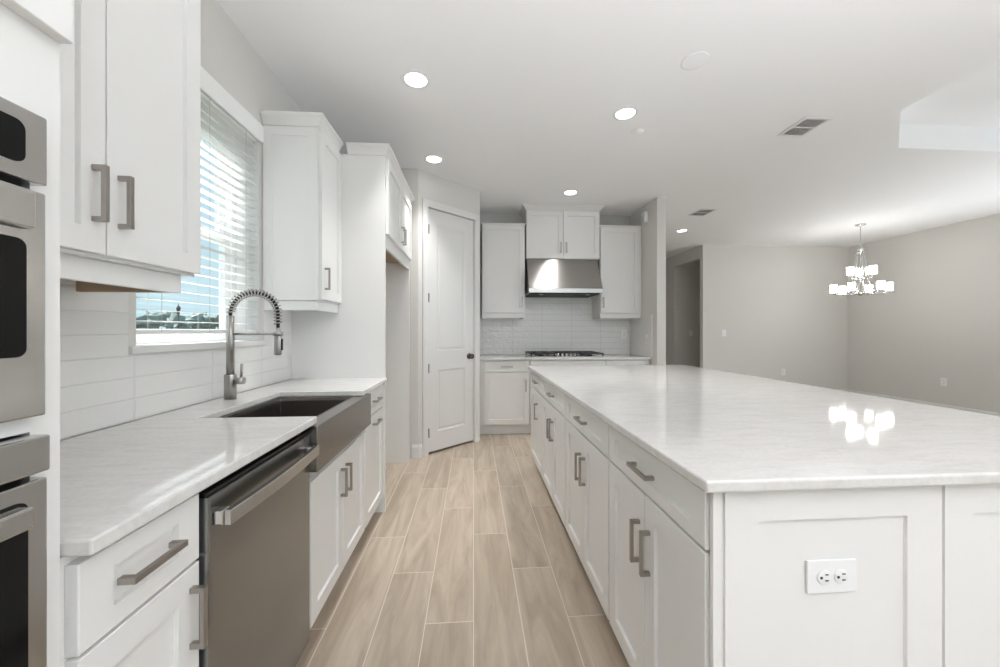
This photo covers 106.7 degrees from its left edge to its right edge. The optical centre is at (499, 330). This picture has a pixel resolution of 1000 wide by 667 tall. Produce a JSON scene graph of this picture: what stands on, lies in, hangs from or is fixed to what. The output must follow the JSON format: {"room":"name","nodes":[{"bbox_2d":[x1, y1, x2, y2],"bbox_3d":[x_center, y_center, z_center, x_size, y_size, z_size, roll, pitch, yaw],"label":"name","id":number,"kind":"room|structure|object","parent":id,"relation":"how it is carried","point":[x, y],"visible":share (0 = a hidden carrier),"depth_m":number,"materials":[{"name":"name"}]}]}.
{"room":"kitchen","nodes":[
{"label":"kitchen","id":0,"kind":"room"},
{"bbox_2d":[60,0,303,440],"bbox_3d":[-1.372,-0.164,0.729,0.200,2.800,8.450,0,0,-4],"label":"wall","id":1,"kind":"structure","parent":0,"point":[227,56],"depth_m":1.92,"materials":[{"name":"white paint"}]},
{"bbox_2d":[60,0,200,292],"bbox_3d":[-1.100,-0.685,0.890,0.362,1.135,0.700,0,0,-4],"label":"upper cabinet","id":2,"kind":"object","parent":1,"relation":"attached to","point":[130,73],"visible":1,"depth_m":0.98,"materials":[{"name":"white paint"}]},
{"bbox_2d":[60,279,291,439],"bbox_3d":[-1.323,0.073,1.506,0.008,0.495,1.962,0,0,-4],"label":"backsplash","id":3,"kind":"structure","parent":1,"relation":"attached to","point":[102,386],"depth_m":1.29,"materials":[{"name":"tile"}]},
{"bbox_2d":[136,109,234,343],"bbox_3d":[-1.503,-0.529,1.716,0.070,1.166,0.769,0,0,-4],"label":"window","id":4,"kind":"structure","parent":1,"relation":"in","point":[140,338],"depth_m":2.02,"materials":[{"name":"white plastic"}]},
{"bbox_2d":[136,66,263,333],"bbox_3d":[-1.363,-0.580,1.711,0.071,1.188,0.863,0,0,-4],"label":"window blind","id":5,"kind":"object","parent":4,"relation":"attached to","point":[219,104],"visible":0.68,"depth_m":1.85,"materials":[{"name":"white plastic"}]},
{"bbox_2d":[128,340,264,353],"bbox_3d":[-1.394,0.070,1.721,0.146,0.029,0.838,0,0,-4],"label":"trim","id":6,"kind":"structure","parent":1,"relation":"attached to","point":[183,346],"depth_m":1.57,"materials":[{"name":"white paint"}]},
{"bbox_2d":[135,137,258,345],"bbox_3d":[-1.405,-0.529,1.723,0.124,1.168,0.772,0,0,-4],"label":"trim","id":7,"kind":"structure","parent":1,"relation":"attached to","point":[247,321],"depth_m":2.11,"materials":[{"name":"white paint"}]},
{"bbox_2d":[260,110,343,312],"bbox_3d":[-1.201,-0.685,2.312,0.362,1.135,0.371,0,0,-4],"label":"upper cabinet","id":8,"kind":"object","parent":1,"relation":"attached to","point":[302,166],"visible":0.99,"depth_m":2.16,"materials":[{"name":"white paint"}]},
{"bbox_2d":[401,168,479,457],"bbox_3d":[-0.699,-0.164,4.095,0.607,2.800,1.835,0,0,41],"label":"wall","id":9,"kind":"structure","parent":0,"point":[422,184],"depth_m":3.61,"materials":[{"name":"white paint"}]},
{"bbox_2d":[412,444,422,458],"bbox_3d":[-0.798,1.169,3.596,0.105,0.134,0.033,0,0,-22],"label":"baseboard","id":10,"kind":"structure","parent":9,"relation":"attached to","point":[417,449],"depth_m":3.58,"materials":[{"name":"white paint"}]},
{"bbox_2d":[428,208,473,452],"bbox_3d":[-0.501,-0.001,3.893,0.099,2.430,0.616,0,0,44],"label":"door","id":11,"kind":"structure","parent":9,"relation":"in","point":[450,237],"depth_m":3.90,"materials":[{"name":"white paint"}]},
{"bbox_2d":[422,198,479,456],"bbox_3d":[-0.527,-0.026,3.927,0.120,2.524,0.748,0,0,44],"label":"trim","id":12,"kind":"structure","parent":9,"relation":"attached to","point":[426,203],"depth_m":3.89,"materials":[{"name":"white paint"}]},
{"bbox_2d":[295,433,629,666],"bbox_3d":[2.662,1.286,3.097,8.650,0.100,12.600,0,0,-4],"label":"floor","id":13,"kind":"structure","parent":0,"point":[471,560],"depth_m":1.83,"materials":[{"name":"brown tile"}]},
{"bbox_2d":[0,0,72,666],"bbox_3d":[-0.907,-0.009,0.135,0.639,2.490,0.904,0,0,-4],"label":"tall cabinet","id":14,"kind":"object","parent":13,"relation":"on","point":[32,32],"visible":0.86,"depth_m":0.55,"materials":[{"name":"white paint"}]},
{"bbox_2d":[0,96,46,422],"bbox_3d":[-0.857,-0.090,0.137,0.566,0.421,0.754,0,0,-4],"label":"microwave oven","id":15,"kind":"object","parent":14,"relation":"in","point":[23,133],"visible":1,"depth_m":0.50,"materials":[{"name":"silver metal"}]},
{"bbox_2d":[0,434,49,666],"bbox_3d":[-0.880,0.509,0.135,0.620,0.724,0.754,0,0,-4],"label":"wall oven","id":16,"kind":"object","parent":14,"relation":"in","point":[23,503],"visible":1,"depth_m":0.50,"materials":[{"name":"silver metal"}]},
{"bbox_2d":[60,493,207,666],"bbox_3d":[-0.947,0.792,0.682,0.632,0.887,0.264,0,0,-4],"label":"base cabinet","id":17,"kind":"object","parent":13,"relation":"on","point":[139,600],"visible":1,"depth_m":0.69,"materials":[{"name":"white paint"}]},
{"bbox_2d":[60,378,386,556],"bbox_3d":[-1.008,0.335,1.529,0.622,0.026,1.962,0,0,-4],"label":"countertop","id":18,"kind":"structure","parent":17,"relation":"on","point":[116,480],"depth_m":0.95,"materials":[{"name":"white stone"}]},
{"bbox_2d":[224,289,282,399],"bbox_3d":[-1.161,0.062,1.756,0.262,0.518,0.050,0,0,-4],"label":"kitchen faucet","id":19,"kind":"object","parent":18,"relation":"on","point":[231,380],"visible":1,"depth_m":1.74,"materials":[{"name":"silver metal"}]},
{"bbox_2d":[221,393,370,471],"bbox_3d":[-0.916,0.435,1.704,0.448,0.173,0.711,0,0,-4],"label":"sink","id":20,"kind":"object","parent":18,"relation":"in","point":[340,419],"visible":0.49,"depth_m":1.74,"materials":[{"name":"silver metal"}]},
{"bbox_2d":[221,396,352,417],"bbox_3d":[-0.948,0.436,1.675,0.381,0.172,0.588,0,0,-4],"label":"basin","id":21,"kind":"object","parent":20,"relation":"in","point":[281,406],"depth_m":1.95,"materials":[{"name":"silver metal"}]},
{"bbox_2d":[195,431,318,666],"bbox_3d":[-0.949,0.797,1.079,0.645,0.878,0.524,0,0,-4],"label":"dishwasher","id":22,"kind":"object","parent":13,"relation":"on","point":[254,558],"visible":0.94,"depth_m":1.03,"materials":[{"name":"silver metal"}]},
{"bbox_2d":[255,384,382,527],"bbox_3d":[-1.062,0.792,2.298,0.632,0.887,0.416,0,0,-4],"label":"base cabinet","id":23,"kind":"object","parent":13,"relation":"on","point":[374,431],"visible":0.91,"depth_m":2.32,"materials":[{"name":"white paint"}]},
{"bbox_2d":[310,432,364,627],"bbox_3d":[-1.020,0.883,1.716,0.632,0.706,0.748,0,0,-4],"label":"base cabinet","id":24,"kind":"object","parent":13,"relation":"on","point":[337,490],"visible":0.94,"depth_m":1.67,"materials":[{"name":"white paint"}]},
{"bbox_2d":[292,142,413,512],"bbox_3d":[-1.097,-0.009,2.997,0.667,2.490,1.053,0,0,-4],"label":"refrigerator surround","id":25,"kind":"object","parent":13,"relation":"on","point":[368,336],"visible":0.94,"depth_m":2.52,"materials":[{"name":"white paint"}]},
{"bbox_2d":[480,360,529,433],"bbox_3d":[0.041,0.792,4.649,0.586,0.887,0.608,0,0,-4],"label":"base cabinet","id":26,"kind":"object","parent":13,"relation":"on","point":[504,384],"visible":0.95,"depth_m":4.39,"materials":[{"name":"white paint"}]},
{"bbox_2d":[531,371,542,476],"bbox_3d":[0.585,0.792,3.137,0.632,0.887,0.569,0,0,-4],"label":"base cabinet","id":27,"kind":"object","parent":13,"relation":"on","point":[536,381],"visible":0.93,"depth_m":3.10,"materials":[{"name":"white paint"}]},
{"bbox_2d":[542,378,567,527],"bbox_3d":[0.630,0.792,2.493,0.632,0.887,0.721,0,0,-4],"label":"base cabinet","id":28,"kind":"object","parent":13,"relation":"on","point":[554,418],"visible":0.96,"depth_m":2.41,"materials":[{"name":"white paint"}]},
{"bbox_2d":[529,360,604,432],"bbox_3d":[0.791,0.792,4.702,0.914,0.887,0.608,0,0,-4],"label":"base cabinet","id":29,"kind":"object","parent":13,"relation":"on","point":[532,362],"visible":0.02,"depth_m":4.43,"materials":[{"name":"white paint"}]},
{"bbox_2d":[480,354,650,359],"bbox_3d":[0.772,0.335,4.705,2.057,0.026,0.605,0,0,-4],"label":"countertop","id":30,"kind":"structure","parent":29,"relation":"on","point":[607,356],"depth_m":4.44,"materials":[{"name":"white stone"}]},
{"bbox_2d":[524,351,604,356],"bbox_3d":[0.798,0.297,4.723,0.920,0.048,0.492,0,0,-4],"label":"gas cooktop","id":31,"kind":"object","parent":30,"relation":"in","point":[531,353],"visible":1,"depth_m":4.62,"materials":[{"name":"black metal"}]},
{"bbox_2d":[524,354,604,356],"bbox_3d":[0.798,0.317,4.723,0.920,0.010,0.492,0,0,-4],"label":"tray","id":32,"kind":"object","parent":31,"relation":"on","point":[529,355],"depth_m":4.54,"materials":[{"name":"silver metal"}]},
{"bbox_2d":[566,395,611,619],"bbox_3d":[0.680,0.792,1.795,0.632,0.887,0.676,0,0,-4],"label":"base cabinet","id":33,"kind":"object","parent":13,"relation":"on","point":[588,460],"visible":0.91,"depth_m":1.70,"materials":[{"name":"white paint"}]},
{"bbox_2d":[605,359,648,364],"bbox_3d":[1.524,0.792,4.754,0.552,0.887,0.608,0,0,-4],"label":"base cabinet","id":34,"kind":"object","parent":13,"relation":"on","point":[642,361],"visible":0.02,"depth_m":4.49,"materials":[{"name":"white paint"}]},
{"bbox_2d":[610,426,709,666],"bbox_3d":[0.726,0.792,1.157,0.632,0.887,0.600,0,0,-4],"label":"base cabinet","id":35,"kind":"object","parent":13,"relation":"on","point":[660,519],"visible":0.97,"depth_m":1.07,"materials":[{"name":"white paint"}]},
{"bbox_2d":[710,484,999,666],"bbox_3d":[1.055,0.792,0.870,1.172,0.887,0.012,0,0,-4],"label":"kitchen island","id":36,"kind":"object","parent":13,"relation":"on","point":[927,594],"visible":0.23,"depth_m":0.85,"materials":[{"name":"white paint"}]},
{"bbox_2d":[806,558,855,593],"bbox_3d":[0.753,0.558,0.844,0.120,0.075,0.009,0,0,-4],"label":"outlet","id":37,"kind":"object","parent":36,"relation":"attached to","point":[823,575],"visible":1,"depth_m":0.84,"materials":[{"name":"white plastic"}]},
{"bbox_2d":[817,570,830,584],"bbox_3d":[0.733,0.558,0.840,0.033,0.033,0.002,0,0,-4],"label":"socket","id":38,"kind":"object","parent":37,"relation":"attached to","point":[823,576],"depth_m":0.84,"materials":[{"name":"grey plastic"}]},
{"bbox_2d":[834,569,847,583],"bbox_3d":[0.773,0.558,0.843,0.033,0.033,0.002,0,0,-4],"label":"socket","id":39,"kind":"object","parent":37,"relation":"attached to","point":[840,575],"depth_m":0.84,"materials":[{"name":"grey plastic"}]},
{"bbox_3d":[1.260,0.792,2.185,0.575,0.887,2.540,0,0,-4],"label":"kitchen island","id":40,"kind":"object","parent":13,"relation":"on","visible":0},
{"bbox_2d":[528,365,999,492],"bbox_3d":[1.085,0.335,2.155,1.479,0.026,2.626,0,0,-4],"label":"island countertop","id":41,"kind":"structure","parent":40,"relation":"on","point":[722,431],"depth_m":1.21,"materials":[{"name":"white stone"}]},
{"bbox_2d":[480,213,630,354],"bbox_3d":[0.108,-0.164,5.020,3.363,2.800,0.100,0,0,-4],"label":"wall","id":42,"kind":"structure","parent":0,"point":[484,217],"depth_m":4.97,"materials":[{"name":"white paint"}]},
{"bbox_2d":[481,222,525,318],"bbox_3d":[0.035,-0.747,4.769,0.561,1.182,0.370,0,0,-4],"label":"upper cabinet","id":43,"kind":"object","parent":42,"relation":"attached to","point":[502,244],"visible":1,"depth_m":4.63,"materials":[{"name":"white paint"}]},
{"bbox_2d":[480,265,629,354],"bbox_3d":[0.751,-0.272,5.012,2.061,1.185,0.008,0,0,-4],"label":"backsplash","id":44,"kind":"structure","parent":42,"relation":"attached to","point":[548,324],"depth_m":5.01,"materials":[{"name":"tile"}]},
{"bbox_2d":[519,204,603,259],"bbox_3d":[0.781,-1.232,4.813,1.030,0.669,0.390,0,0,-4],"label":"upper cabinet","id":45,"kind":"object","parent":42,"relation":"attached to","point":[562,231],"visible":0.97,"depth_m":4.65,"materials":[{"name":"white paint"}]},
{"bbox_2d":[525,259,602,297],"bbox_3d":[0.774,-0.666,4.728,0.896,0.460,0.557,0,0,-4],"label":"range hood","id":46,"kind":"object","parent":42,"relation":"attached to","point":[552,278],"visible":0.86,"depth_m":4.55,"materials":[{"name":"silver metal"}]},
{"bbox_2d":[592,225,640,318],"bbox_3d":[1.524,-0.747,4.876,0.557,1.182,0.370,0,0,-4],"label":"upper cabinet","id":47,"kind":"object","parent":42,"relation":"attached to","point":[619,262],"visible":0.98,"depth_m":4.73,"materials":[{"name":"white paint"}]},
{"bbox_2d":[621,330,626,338],"bbox_3d":[1.689,0.051,5.069,0.075,0.120,0.009,0,0,-4],"label":"outlet","id":48,"kind":"object","parent":42,"relation":"attached to","point":[623,332],"visible":1,"depth_m":5.07,"materials":[{"name":"white plastic"}]},
{"bbox_2d":[216,0,999,257],"bbox_3d":[2.662,-1.667,3.097,8.650,0.211,12.600,0,0,-4],"label":"ceiling","id":49,"kind":"structure","parent":0,"point":[521,98],"depth_m":2.56,"materials":[{"name":"white paint"}]},
{"bbox_2d":[400,69,430,88],"bbox_3d":[-0.524,-1.560,2.319,0.188,0.005,0.188,0,0,-4],"label":"recessed light","id":50,"kind":"object","parent":49,"relation":"in","point":[412,78],"visible":1,"depth_m":2.31,"materials":[{"name":"white plastic"}]},
{"bbox_2d":[423,154,443,163],"bbox_3d":[-0.603,-1.560,3.395,0.188,0.005,0.188,0,0,-4],"label":"recessed light","id":51,"kind":"object","parent":49,"relation":"in","point":[432,158],"visible":1,"depth_m":3.39,"materials":[{"name":"white plastic"}]},
{"bbox_2d":[562,189,578,195],"bbox_3d":[0.799,-1.560,4.212,0.188,0.005,0.188,0,0,-4],"label":"recessed light","id":52,"kind":"object","parent":49,"relation":"in","point":[569,192],"visible":1,"depth_m":4.21,"materials":[{"name":"white plastic"}]},
{"bbox_2d":[612,106,638,120],"bbox_3d":[0.904,-1.560,2.680,0.188,0.005,0.188,0,0,-4],"label":"recessed light","id":53,"kind":"object","parent":49,"relation":"in","point":[624,113],"visible":1,"depth_m":2.68,"materials":[{"name":"white plastic"}]},
{"bbox_2d":[631,128,643,135],"bbox_3d":[1.080,-1.557,2.921,0.090,0.014,0.090,0,0,-4],"label":"ceiling sensor","id":54,"kind":"object","parent":49,"relation":"attached to","point":[638,131],"visible":1,"depth_m":2.91,"materials":[{"name":"white paint"}]},
{"bbox_2d":[675,229,687,231],"bbox_3d":[2.850,-1.560,5.826,0.188,0.005,0.188,0,0,-4],"label":"recessed light","id":55,"kind":"object","parent":49,"relation":"in","point":[680,230],"visible":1,"depth_m":5.81,"materials":[{"name":"white plastic"}]},
{"bbox_2d":[688,209,716,215],"bbox_3d":[2.672,-1.560,4.922,0.230,0.006,0.280,0,0,-4],"label":"ceiling vent","id":56,"kind":"object","parent":49,"relation":"in","point":[701,212],"visible":1,"depth_m":4.91,"materials":[{"name":"white metal"}]},
{"bbox_2d":[777,117,832,136],"bbox_3d":[2.333,-1.560,2.858,0.210,0.006,0.260,0,0,-4],"label":"ceiling vent","id":57,"kind":"object","parent":49,"relation":"in","point":[806,125],"visible":1,"depth_m":2.85,"materials":[{"name":"white metal"}]},
{"bbox_2d":[830,223,892,295],"bbox_3d":[5.304,-1.036,5.474,0.632,1.054,0.681,0,0,-4],"label":"chandelier","id":58,"kind":"object","parent":49,"relation":"hanging from","point":[880,285],"visible":1,"depth_m":5.44,"materials":[{"name":"white glass"}]},
{"bbox_2d":[631,197,665,364],"bbox_3d":[1.730,-0.164,6.701,0.112,2.800,4.678,0,0,-4],"label":"wall","id":59,"kind":"structure","parent":0,"point":[653,233],"depth_m":4.40,"materials":[{"name":"white paint"}]},
{"bbox_2d":[630,314,651,356],"bbox_3d":[1.807,0.064,4.776,0.008,0.515,0.611,0,0,-4],"label":"backsplash","id":60,"kind":"structure","parent":59,"relation":"attached to","point":[639,327],"depth_m":4.75,"materials":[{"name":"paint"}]},
{"bbox_2d":[641,211,647,224],"bbox_3d":[1.798,-1.399,4.629,0.046,0.136,0.110,0,0,-4],"label":"door chime","id":61,"kind":"object","parent":59,"relation":"attached to","point":[644,216],"visible":1,"depth_m":4.58,"materials":[{"name":"white plastic"}]},
{"bbox_2d":[645,334,647,343],"bbox_3d":[1.810,0.106,4.600,0.009,0.120,0.075,0,0,-4],"label":"outlet","id":62,"kind":"object","parent":59,"relation":"attached to","point":[646,335],"visible":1,"depth_m":4.59,"materials":[{"name":"white plastic"}]},
{"bbox_2d":[652,314,652,356],"bbox_3d":[1.827,0.064,4.467,0.012,0.515,0.008,0,0,-4],"label":"trim","id":63,"kind":"structure","parent":59,"relation":"attached to","point":[652,314],"depth_m":4.46,"materials":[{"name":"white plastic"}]},
{"bbox_2d":[666,245,708,368],"bbox_3d":[3.672,-0.164,7.981,0.120,2.800,2.400,0,0,-4],"label":"wall","id":64,"kind":"structure","parent":0,"point":[673,263],"depth_m":7.76,"materials":[{"name":"white paint"}]},
{"bbox_2d":[680,260,699,366],"bbox_3d":[4.678,-0.164,7.444,1.810,2.800,1.014,0,0,-4],"label":"wall","id":65,"kind":"structure","parent":0,"point":[689,273],"depth_m":7.80,"materials":[{"name":"white paint"}]},
{"bbox_2d":[709,245,846,388],"bbox_3d":[5.166,-0.164,6.928,2.710,2.800,0.086,0,0,-4],"label":"wall","id":66,"kind":"structure","parent":0,"point":[777,310],"depth_m":6.88,"materials":[{"name":"white paint"}]},
{"bbox_2d":[847,213,999,412],"bbox_3d":[6.876,-0.164,3.397,0.200,2.800,12.600,0,0,-4],"label":"wall","id":67,"kind":"structure","parent":0,"point":[940,318],"depth_m":5.70,"materials":[{"name":"white paint"}]},
{"bbox_2d":[847,389,999,415],"bbox_3d":[6.595,1.169,5.833,0.014,0.134,2.300,0,0,-4],"label":"baseboard","id":68,"kind":"structure","parent":67,"relation":"attached to","point":[854,391],"depth_m":5.71,"materials":[{"name":"white paint"}]},
{"bbox_2d":[941,378,946,385],"bbox_3d":[6.618,0.768,5.548,0.009,0.120,0.075,0,0,-4],"label":"outlet","id":69,"kind":"object","parent":67,"relation":"attached to","point":[943,380],"visible":1,"depth_m":5.54,"materials":[{"name":"white plastic"}]},
{"label":"outside","id":70,"kind":"structure","parent":0,"visible":0},
{"bbox_3d":[-106.230,1.536,72.635,198.400,0.100,280.000,0,0,-4],"label":"ground","id":71,"kind":"structure","parent":70,"visible":0},
{"bbox_2d":[136,315,153,328],"bbox_3d":[-65.767,-1.092,65.741,6.661,5.168,5.240,0,0,-42],"label":"tree","id":72,"kind":"object","parent":71,"relation":"on","point":[139,324],"visible":0.1,"depth_m":66.85,"materials":[{"name":"green plant"}]},
{"bbox_2d":[144,310,176,328],"bbox_3d":[-67.853,-1.101,73.941,8.694,6.007,6.937,0,0,40],"label":"tree","id":73,"kind":"object","parent":71,"relation":"on","point":[162,315],"visible":0.43,"depth_m":72.45,"materials":[{"name":"green plant"}]},
{"bbox_2d":[176,303,180,342],"bbox_3d":[-27.468,-0.431,31.779,0.314,3.834,0.314,0,0,18],"label":"street lamp","id":74,"kind":"object","parent":71,"relation":"on","point":[178,308],"visible":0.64,"depth_m":31.75,"materials":[{"name":"grey metal"}]},
{"bbox_2d":[163,312,203,328],"bbox_3d":[-60.442,-1.106,70.296,5.264,5.196,8.475,0,0,-24],"label":"tree","id":75,"kind":"object","parent":71,"relation":"on","point":[194,318],"visible":0.81,"depth_m":68.55,"materials":[{"name":"green plant"}]},
{"bbox_2d":[191,312,215,328],"bbox_3d":[-62.875,-1.283,78.633,6.052,5.552,5.223,0,0,-42],"label":"tree","id":76,"kind":"object","parent":71,"relation":"on","point":[205,318],"visible":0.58,"depth_m":77.46,"materials":[{"name":"green plant"}]},
{"bbox_2d":[208,315,218,328],"bbox_3d":[-55.230,-0.689,74.095,8.336,5.048,6.651,0,0,6],"label":"tree","id":77,"kind":"object","parent":71,"relation":"on","point":[215,319],"visible":0.07,"depth_m":71.78,"materials":[{"name":"green plant"}]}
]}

